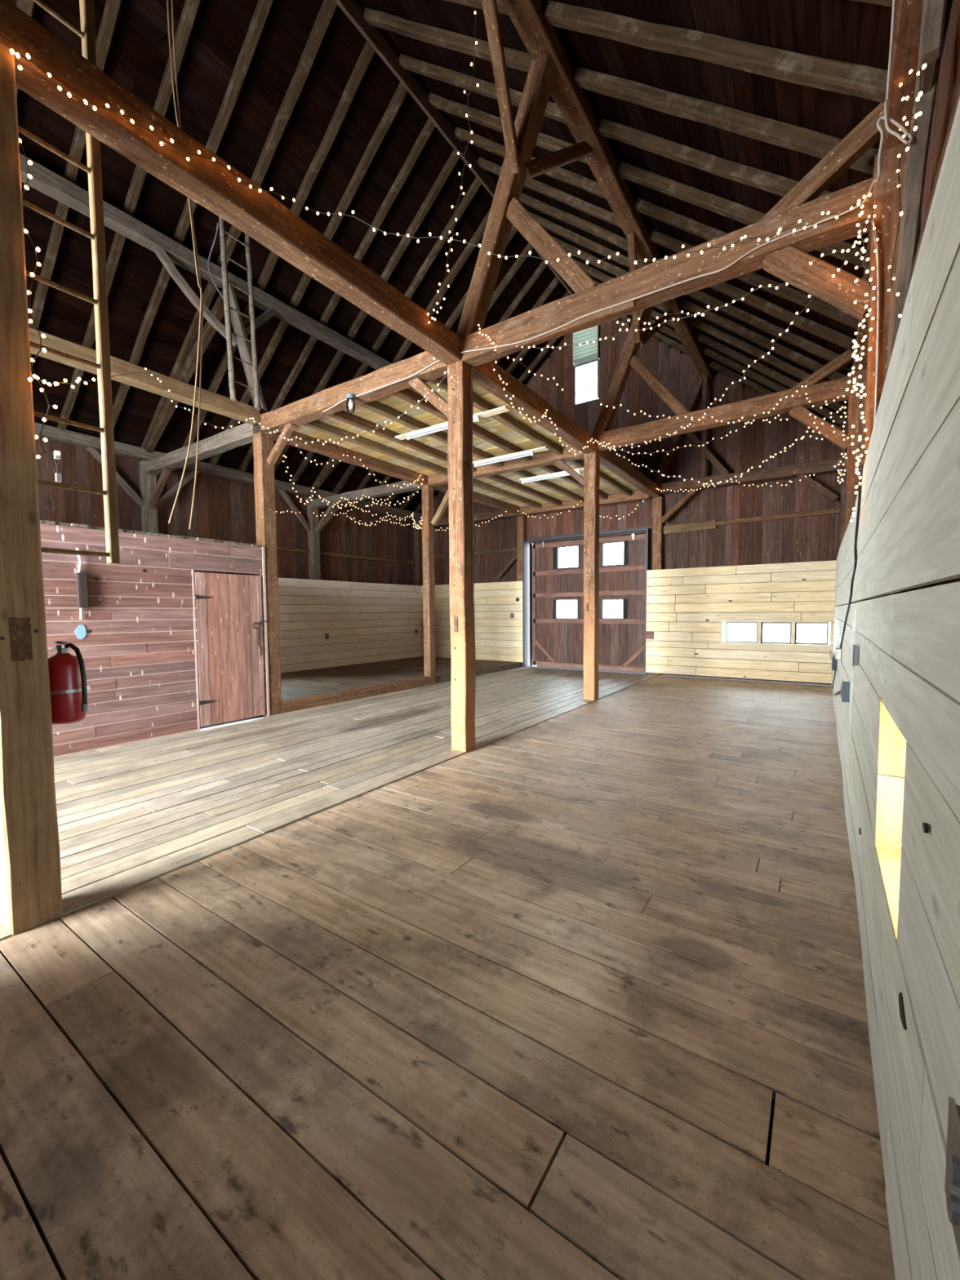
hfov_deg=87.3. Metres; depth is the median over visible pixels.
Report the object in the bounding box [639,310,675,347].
brace
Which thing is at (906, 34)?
wooden post
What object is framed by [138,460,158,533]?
post
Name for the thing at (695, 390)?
strut
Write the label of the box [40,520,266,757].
wall partition
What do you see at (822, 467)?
tie beam
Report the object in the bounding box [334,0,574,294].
roof beam
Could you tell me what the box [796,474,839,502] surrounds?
brace
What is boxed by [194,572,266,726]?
door
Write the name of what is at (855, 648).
switch box
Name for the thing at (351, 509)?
string
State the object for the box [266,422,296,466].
brace
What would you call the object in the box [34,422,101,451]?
wall plate
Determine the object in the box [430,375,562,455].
joist
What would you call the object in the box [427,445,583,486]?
tie beam
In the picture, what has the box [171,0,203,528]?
rope
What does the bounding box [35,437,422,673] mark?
wall
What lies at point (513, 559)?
brace
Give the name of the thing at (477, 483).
joist
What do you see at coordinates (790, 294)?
rafter
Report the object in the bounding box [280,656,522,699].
floor
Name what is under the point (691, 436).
brace
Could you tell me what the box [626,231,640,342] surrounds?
brace
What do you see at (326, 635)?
wall outlet
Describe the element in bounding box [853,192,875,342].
string
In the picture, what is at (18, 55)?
string
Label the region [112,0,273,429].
rafter
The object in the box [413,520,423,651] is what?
post
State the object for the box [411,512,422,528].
string
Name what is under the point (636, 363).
brace
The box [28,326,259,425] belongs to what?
beam
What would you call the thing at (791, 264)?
brace
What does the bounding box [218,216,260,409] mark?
ladder
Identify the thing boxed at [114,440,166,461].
wall plate
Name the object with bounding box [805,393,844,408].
string
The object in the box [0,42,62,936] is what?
post
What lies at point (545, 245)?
brace
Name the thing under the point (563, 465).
brace
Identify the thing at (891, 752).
window casing
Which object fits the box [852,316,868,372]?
wall plate
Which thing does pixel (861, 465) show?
extension cord
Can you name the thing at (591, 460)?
post
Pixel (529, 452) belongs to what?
lamp
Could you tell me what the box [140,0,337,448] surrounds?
rafter
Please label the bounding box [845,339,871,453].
string
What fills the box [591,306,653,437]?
strut
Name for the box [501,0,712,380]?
purlin
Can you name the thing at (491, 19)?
brace
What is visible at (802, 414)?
brace
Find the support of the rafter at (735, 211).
on the wall plate at (890, 140)
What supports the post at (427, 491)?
on the floor at (325, 680)
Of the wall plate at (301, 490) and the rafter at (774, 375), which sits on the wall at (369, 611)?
the wall plate at (301, 490)
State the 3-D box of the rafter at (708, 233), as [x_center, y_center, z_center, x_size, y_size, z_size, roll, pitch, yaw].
[1.971,-5.939,6.796,5.714,4.713,0.110,2,4,34]
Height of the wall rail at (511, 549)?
0.108 m
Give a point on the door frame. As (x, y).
(526, 545)
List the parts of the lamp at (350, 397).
light bulb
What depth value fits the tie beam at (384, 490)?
11.85 m
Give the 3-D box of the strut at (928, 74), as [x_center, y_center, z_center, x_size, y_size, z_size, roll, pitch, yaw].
[2.682,-2.605,3.192,0.064,0.597,1.876,2,4,34]
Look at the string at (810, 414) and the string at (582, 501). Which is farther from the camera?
the string at (582, 501)
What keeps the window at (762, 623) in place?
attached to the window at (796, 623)
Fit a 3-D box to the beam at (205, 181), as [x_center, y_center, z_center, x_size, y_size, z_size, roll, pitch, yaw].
[-2.495,-2.962,2.276,0.222,0.253,7.850,2,4,34]
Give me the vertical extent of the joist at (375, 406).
0.125 m
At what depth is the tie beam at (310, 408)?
6.43 m
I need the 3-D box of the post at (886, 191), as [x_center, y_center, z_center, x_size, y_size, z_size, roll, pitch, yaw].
[2.874,-0.977,3.603,0.230,4.700,0.231,2,4,34]
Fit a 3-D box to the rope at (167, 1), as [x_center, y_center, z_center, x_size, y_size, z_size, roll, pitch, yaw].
[-2.894,-4.486,4.796,0.015,6.732,0.409,2,4,34]
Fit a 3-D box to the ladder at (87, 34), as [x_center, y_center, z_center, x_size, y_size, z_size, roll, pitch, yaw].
[-2.347,-2.295,2.780,0.069,3.690,0.453,2,4,34]
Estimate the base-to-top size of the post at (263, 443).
4.330 m
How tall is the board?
0.066 m
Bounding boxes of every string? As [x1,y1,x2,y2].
[9,48,860,264]
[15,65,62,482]
[27,368,254,428]
[252,357,452,444]
[273,442,376,515]
[275,509,413,525]
[296,444,422,487]
[338,484,422,506]
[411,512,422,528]
[427,11,478,323]
[435,501,640,530]
[478,324,496,351]
[480,360,594,454]
[505,261,847,420]
[521,240,861,351]
[594,413,825,484]
[597,385,806,449]
[609,414,791,455]
[613,305,718,324]
[655,474,814,492]
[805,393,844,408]
[830,401,848,483]
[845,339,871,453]
[850,425,862,521]
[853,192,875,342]
[865,204,879,252]
[887,63,926,317]
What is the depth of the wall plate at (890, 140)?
3.33 m
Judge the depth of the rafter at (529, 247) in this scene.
11.05 m
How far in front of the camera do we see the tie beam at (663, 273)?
4.17 m
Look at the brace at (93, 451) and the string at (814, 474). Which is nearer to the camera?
the brace at (93, 451)
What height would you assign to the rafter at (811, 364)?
4.711 m
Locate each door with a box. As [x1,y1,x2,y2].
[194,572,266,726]
[526,525,652,671]
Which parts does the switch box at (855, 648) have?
plate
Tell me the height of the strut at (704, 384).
2.280 m
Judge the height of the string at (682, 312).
0.150 m
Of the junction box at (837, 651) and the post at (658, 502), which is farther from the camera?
the post at (658, 502)
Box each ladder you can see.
[17,0,119,564]
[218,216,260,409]
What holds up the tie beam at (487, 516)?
attached to the post at (417, 532)
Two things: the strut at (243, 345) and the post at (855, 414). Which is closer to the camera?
the post at (855, 414)
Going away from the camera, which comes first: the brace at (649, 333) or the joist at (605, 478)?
the brace at (649, 333)
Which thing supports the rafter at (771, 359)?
on the wall plate at (863, 362)
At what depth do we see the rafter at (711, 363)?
10.89 m
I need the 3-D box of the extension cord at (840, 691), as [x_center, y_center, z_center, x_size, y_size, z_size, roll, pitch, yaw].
[4.598,0.635,6.485,0.028,0.747,5.514,2,4,34]
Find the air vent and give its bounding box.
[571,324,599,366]
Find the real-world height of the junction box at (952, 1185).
0.128 m
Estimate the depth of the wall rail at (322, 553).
14.67 m
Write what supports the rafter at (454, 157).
on the wall plate at (384, 508)
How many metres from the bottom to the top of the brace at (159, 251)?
1.090 m
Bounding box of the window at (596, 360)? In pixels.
[573,358,599,406]
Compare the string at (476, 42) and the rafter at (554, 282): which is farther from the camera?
the rafter at (554, 282)
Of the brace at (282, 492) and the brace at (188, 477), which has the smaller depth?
the brace at (188, 477)
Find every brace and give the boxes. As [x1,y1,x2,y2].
[85,447,144,506]
[148,467,171,509]
[151,244,237,346]
[157,470,199,508]
[244,307,278,335]
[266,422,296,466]
[277,488,311,531]
[314,504,336,533]
[319,504,342,532]
[408,377,448,417]
[431,489,448,525]
[481,0,520,174]
[496,555,516,578]
[506,196,596,293]
[524,141,593,180]
[554,460,583,485]
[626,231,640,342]
[629,355,688,414]
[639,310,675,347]
[659,488,697,523]
[685,431,729,474]
[759,102,884,221]
[762,245,870,321]
[788,405,848,450]
[790,349,853,389]
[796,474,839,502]
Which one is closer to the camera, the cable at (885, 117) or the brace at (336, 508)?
the cable at (885, 117)
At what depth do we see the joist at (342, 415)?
8.00 m
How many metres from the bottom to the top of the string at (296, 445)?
0.418 m
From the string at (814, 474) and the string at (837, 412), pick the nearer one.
the string at (837, 412)
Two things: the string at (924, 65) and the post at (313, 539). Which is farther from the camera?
the post at (313, 539)
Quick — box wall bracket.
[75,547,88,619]
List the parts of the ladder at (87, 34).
rail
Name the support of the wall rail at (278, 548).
attached to the wall at (369, 611)
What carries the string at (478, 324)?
hanging from the tie beam at (663, 273)
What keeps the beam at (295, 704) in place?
on the floor at (325, 680)
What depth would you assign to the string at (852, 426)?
3.51 m
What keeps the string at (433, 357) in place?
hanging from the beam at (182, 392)
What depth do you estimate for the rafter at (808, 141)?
4.64 m
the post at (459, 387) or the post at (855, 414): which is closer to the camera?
the post at (459, 387)
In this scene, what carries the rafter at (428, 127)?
on the wall plate at (301, 490)
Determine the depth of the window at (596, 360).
13.27 m
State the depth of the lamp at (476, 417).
7.06 m
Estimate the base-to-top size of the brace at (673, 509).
0.750 m
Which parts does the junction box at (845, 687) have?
plate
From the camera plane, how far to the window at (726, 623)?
11.46 m
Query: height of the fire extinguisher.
0.437 m
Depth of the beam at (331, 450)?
9.47 m
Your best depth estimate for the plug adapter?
7.62 m
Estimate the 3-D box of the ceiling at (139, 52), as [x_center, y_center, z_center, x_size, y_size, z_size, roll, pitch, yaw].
[-1.771,-5.900,6.541,12.160,5.004,16.800,2,4,34]
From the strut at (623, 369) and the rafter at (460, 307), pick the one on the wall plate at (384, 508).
the rafter at (460, 307)
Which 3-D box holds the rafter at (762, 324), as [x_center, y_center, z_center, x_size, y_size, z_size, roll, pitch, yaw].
[3.080,-6.039,8.422,5.713,4.712,0.109,2,4,34]
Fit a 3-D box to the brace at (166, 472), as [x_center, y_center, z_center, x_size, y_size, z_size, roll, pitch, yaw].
[-6.150,-2.915,9.657,0.815,0.716,0.104,2,4,34]
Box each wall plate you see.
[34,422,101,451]
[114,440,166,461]
[178,461,253,484]
[274,479,337,498]
[342,500,422,520]
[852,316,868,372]
[878,119,909,151]
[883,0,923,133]
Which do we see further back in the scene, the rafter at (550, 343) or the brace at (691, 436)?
the rafter at (550, 343)
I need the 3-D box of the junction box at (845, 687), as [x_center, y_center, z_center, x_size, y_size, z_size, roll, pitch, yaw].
[2.954,0.419,4.071,0.062,0.158,0.128,2,4,34]
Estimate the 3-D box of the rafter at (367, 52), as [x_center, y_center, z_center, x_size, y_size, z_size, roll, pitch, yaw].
[-3.822,-5.954,8.639,5.957,4.796,0.122,2,4,34]
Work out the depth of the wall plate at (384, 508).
15.17 m
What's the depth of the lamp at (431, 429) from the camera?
7.68 m
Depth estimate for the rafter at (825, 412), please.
10.04 m
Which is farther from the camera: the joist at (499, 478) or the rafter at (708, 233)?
the joist at (499, 478)
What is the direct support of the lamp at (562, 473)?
attached to the joist at (605, 478)
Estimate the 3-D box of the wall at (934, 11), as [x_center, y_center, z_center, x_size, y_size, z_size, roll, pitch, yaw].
[2.369,-2.601,2.727,0.087,1.539,1.710,2,4,34]
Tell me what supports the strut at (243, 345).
on the tie beam at (228, 439)
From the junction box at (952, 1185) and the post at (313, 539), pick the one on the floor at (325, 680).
the post at (313, 539)
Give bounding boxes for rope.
[166,0,202,523]
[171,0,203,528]
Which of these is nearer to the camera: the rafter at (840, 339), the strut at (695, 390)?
the rafter at (840, 339)
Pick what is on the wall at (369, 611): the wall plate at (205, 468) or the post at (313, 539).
the wall plate at (205, 468)
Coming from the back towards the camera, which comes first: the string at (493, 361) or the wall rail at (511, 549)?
the wall rail at (511, 549)
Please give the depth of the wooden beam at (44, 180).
7.39 m
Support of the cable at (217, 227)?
hanging from the ladder at (232, 380)
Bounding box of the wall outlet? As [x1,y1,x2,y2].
[324,633,328,639]
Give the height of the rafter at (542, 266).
4.796 m
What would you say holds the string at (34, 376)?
hanging from the beam at (205, 181)
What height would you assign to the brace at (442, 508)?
0.917 m
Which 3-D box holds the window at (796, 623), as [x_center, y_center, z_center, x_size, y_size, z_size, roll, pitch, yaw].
[6.447,-0.156,11.046,2.090,0.530,0.242,2,4,34]
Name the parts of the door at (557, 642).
window sash, window sash, track rail, rail, rail, rail, rail, rail, window sash, window sash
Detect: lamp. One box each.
[346,393,355,413]
[395,422,448,439]
[472,405,510,422]
[472,446,549,466]
[519,467,583,484]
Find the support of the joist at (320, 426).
attached to the tie beam at (545, 458)
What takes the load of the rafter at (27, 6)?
on the wall plate at (66, 437)
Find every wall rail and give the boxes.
[158,532,310,553]
[320,551,415,564]
[434,547,516,558]
[662,520,715,534]
[715,507,839,525]
[910,83,959,281]
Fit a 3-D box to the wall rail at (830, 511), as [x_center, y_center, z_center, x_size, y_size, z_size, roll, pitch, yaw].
[6.042,-2.683,11.251,3.765,0.105,0.085,1,3,34]
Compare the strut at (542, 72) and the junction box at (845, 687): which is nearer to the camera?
the junction box at (845, 687)
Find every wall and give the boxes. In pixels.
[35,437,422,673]
[421,318,842,686]
[831,0,959,1279]
[887,0,946,364]
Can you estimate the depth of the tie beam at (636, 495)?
13.12 m
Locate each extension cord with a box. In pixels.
[831,670,841,694]
[835,464,862,659]
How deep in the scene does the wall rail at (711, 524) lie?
11.93 m
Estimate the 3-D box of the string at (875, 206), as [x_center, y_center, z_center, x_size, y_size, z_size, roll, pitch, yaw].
[2.651,-2.772,3.403,0.074,0.305,0.015,2,4,34]
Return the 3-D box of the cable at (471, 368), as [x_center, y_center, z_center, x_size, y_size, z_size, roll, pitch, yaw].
[-0.084,-1.720,5.672,0.014,2.600,0.012,2,4,34]
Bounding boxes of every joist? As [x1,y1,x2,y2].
[302,419,448,476]
[328,410,476,471]
[358,400,503,466]
[391,388,532,461]
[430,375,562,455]
[472,479,542,508]
[485,474,562,506]
[511,470,583,502]
[538,464,608,499]
[568,458,632,496]
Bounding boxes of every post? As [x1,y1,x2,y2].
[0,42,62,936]
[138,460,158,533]
[253,431,281,716]
[306,497,323,669]
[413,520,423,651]
[421,484,435,684]
[447,360,475,753]
[516,515,526,666]
[582,449,599,701]
[651,496,663,675]
[839,451,847,605]
[842,369,866,604]
[858,142,908,601]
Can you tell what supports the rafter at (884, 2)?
on the wooden post at (906, 34)
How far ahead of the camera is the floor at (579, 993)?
2.07 m
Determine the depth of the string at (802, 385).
7.51 m
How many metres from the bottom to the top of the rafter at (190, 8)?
4.795 m
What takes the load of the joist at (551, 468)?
attached to the tie beam at (545, 458)
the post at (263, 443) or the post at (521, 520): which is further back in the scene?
the post at (521, 520)
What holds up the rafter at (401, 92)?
on the wall plate at (301, 490)
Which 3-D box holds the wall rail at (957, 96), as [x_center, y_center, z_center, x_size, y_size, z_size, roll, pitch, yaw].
[2.948,-2.223,3.488,0.067,0.106,15.900,2,4,34]
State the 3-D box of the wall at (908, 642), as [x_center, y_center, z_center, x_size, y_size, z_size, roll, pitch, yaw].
[2.932,-1.129,3.627,0.357,5.200,16.800,2,4,34]
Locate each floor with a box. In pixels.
[0,666,895,1279]
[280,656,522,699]
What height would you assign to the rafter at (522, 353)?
4.796 m
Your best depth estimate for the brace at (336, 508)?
13.56 m
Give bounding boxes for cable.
[207,222,223,298]
[322,0,913,412]
[471,368,474,603]
[871,218,880,424]
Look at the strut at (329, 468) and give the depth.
12.71 m
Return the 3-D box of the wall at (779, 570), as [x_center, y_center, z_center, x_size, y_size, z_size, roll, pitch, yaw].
[2.783,-3.932,13.413,12.045,9.705,0.474,2,4,34]
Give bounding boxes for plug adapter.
[829,649,837,670]
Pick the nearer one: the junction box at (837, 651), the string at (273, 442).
the junction box at (837, 651)
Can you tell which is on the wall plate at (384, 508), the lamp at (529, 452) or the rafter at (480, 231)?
the rafter at (480, 231)
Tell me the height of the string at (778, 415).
0.369 m
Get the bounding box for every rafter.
[16,0,35,100]
[28,0,122,358]
[57,0,200,430]
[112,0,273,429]
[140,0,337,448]
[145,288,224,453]
[182,40,375,447]
[208,81,408,465]
[238,118,435,471]
[274,149,459,471]
[289,177,481,484]
[312,208,490,484]
[332,225,517,493]
[355,242,533,490]
[364,7,879,174]
[368,260,546,502]
[384,276,559,506]
[399,53,832,198]
[399,290,570,510]
[413,337,559,513]
[428,92,866,267]
[444,0,888,102]
[454,126,728,240]
[477,156,858,329]
[519,192,856,351]
[527,210,853,371]
[551,235,847,379]
[574,259,848,402]
[592,279,847,416]
[618,315,844,431]
[628,313,845,426]
[850,0,950,11]
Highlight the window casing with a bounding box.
[874,697,906,942]
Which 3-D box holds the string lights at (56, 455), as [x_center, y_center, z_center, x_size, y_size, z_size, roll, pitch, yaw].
[-2.230,-1.811,2.522,0.183,2.010,0.030,0,3,9]
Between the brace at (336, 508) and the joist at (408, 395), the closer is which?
the joist at (408, 395)
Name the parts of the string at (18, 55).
bulb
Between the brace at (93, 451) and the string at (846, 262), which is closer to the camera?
the string at (846, 262)
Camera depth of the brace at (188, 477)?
10.28 m
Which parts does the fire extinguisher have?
lever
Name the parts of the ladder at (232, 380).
rail, rail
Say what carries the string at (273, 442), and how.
hanging from the post at (263, 443)
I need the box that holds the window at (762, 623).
[760,622,791,644]
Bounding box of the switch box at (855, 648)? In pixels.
[852,644,857,666]
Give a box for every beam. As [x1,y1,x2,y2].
[0,0,462,364]
[19,152,391,369]
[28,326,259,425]
[142,422,265,475]
[260,351,462,434]
[264,431,521,514]
[281,675,431,713]
[311,480,421,508]
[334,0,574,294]
[413,510,523,528]
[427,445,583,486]
[461,177,874,367]
[472,360,660,497]
[520,490,651,515]
[595,376,849,451]
[657,457,842,493]
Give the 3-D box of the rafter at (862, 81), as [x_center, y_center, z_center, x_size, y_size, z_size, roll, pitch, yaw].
[0.498,-5.806,4.637,5.714,4.712,0.126,2,4,34]
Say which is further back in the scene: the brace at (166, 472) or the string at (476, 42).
the brace at (166, 472)
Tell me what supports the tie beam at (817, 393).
on the post at (591, 460)
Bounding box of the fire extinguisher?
[48,640,89,724]
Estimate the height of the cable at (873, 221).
1.632 m
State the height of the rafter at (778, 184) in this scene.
4.711 m
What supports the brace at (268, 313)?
attached to the strut at (243, 345)
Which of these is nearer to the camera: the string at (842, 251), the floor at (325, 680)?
the string at (842, 251)
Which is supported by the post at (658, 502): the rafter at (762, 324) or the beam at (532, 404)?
the beam at (532, 404)
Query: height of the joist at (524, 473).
0.127 m
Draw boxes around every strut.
[227,280,266,417]
[311,458,339,490]
[456,53,556,337]
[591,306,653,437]
[653,373,705,484]
[701,374,707,477]
[892,47,939,272]
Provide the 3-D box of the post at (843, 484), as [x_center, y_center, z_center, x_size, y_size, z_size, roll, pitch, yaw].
[7.332,-1.379,10.125,0.209,4.700,0.210,2,4,34]
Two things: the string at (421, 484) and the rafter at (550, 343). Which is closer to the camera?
the string at (421, 484)
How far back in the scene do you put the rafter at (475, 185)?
9.83 m
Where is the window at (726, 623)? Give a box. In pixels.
[725,622,757,643]
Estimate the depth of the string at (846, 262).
5.67 m
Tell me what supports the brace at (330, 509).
attached to the post at (313, 539)
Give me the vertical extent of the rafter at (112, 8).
4.797 m
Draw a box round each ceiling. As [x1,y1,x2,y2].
[8,0,895,513]
[293,374,639,506]
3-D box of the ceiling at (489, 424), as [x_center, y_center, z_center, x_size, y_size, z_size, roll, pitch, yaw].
[0.482,-3.497,9.867,3.750,0.038,8.014,2,4,34]
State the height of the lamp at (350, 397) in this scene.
0.235 m
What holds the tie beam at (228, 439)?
on the post at (263, 443)
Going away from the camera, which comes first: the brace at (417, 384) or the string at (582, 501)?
the brace at (417, 384)
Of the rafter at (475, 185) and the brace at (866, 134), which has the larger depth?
the rafter at (475, 185)
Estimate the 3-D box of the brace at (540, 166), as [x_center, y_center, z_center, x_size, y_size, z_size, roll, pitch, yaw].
[0.843,-5.195,5.441,1.151,0.943,0.104,-3,4,-42]
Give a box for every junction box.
[835,647,840,659]
[840,680,849,702]
[944,1096,959,1260]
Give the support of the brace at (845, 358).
attached to the tie beam at (817, 393)
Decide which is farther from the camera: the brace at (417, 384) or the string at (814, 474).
the string at (814, 474)
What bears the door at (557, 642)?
in the wall at (779, 570)
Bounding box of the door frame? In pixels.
[522,528,650,674]
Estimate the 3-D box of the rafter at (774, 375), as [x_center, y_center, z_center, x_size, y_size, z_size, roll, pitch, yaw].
[4.186,-6.140,10.044,5.713,4.712,0.126,2,4,34]

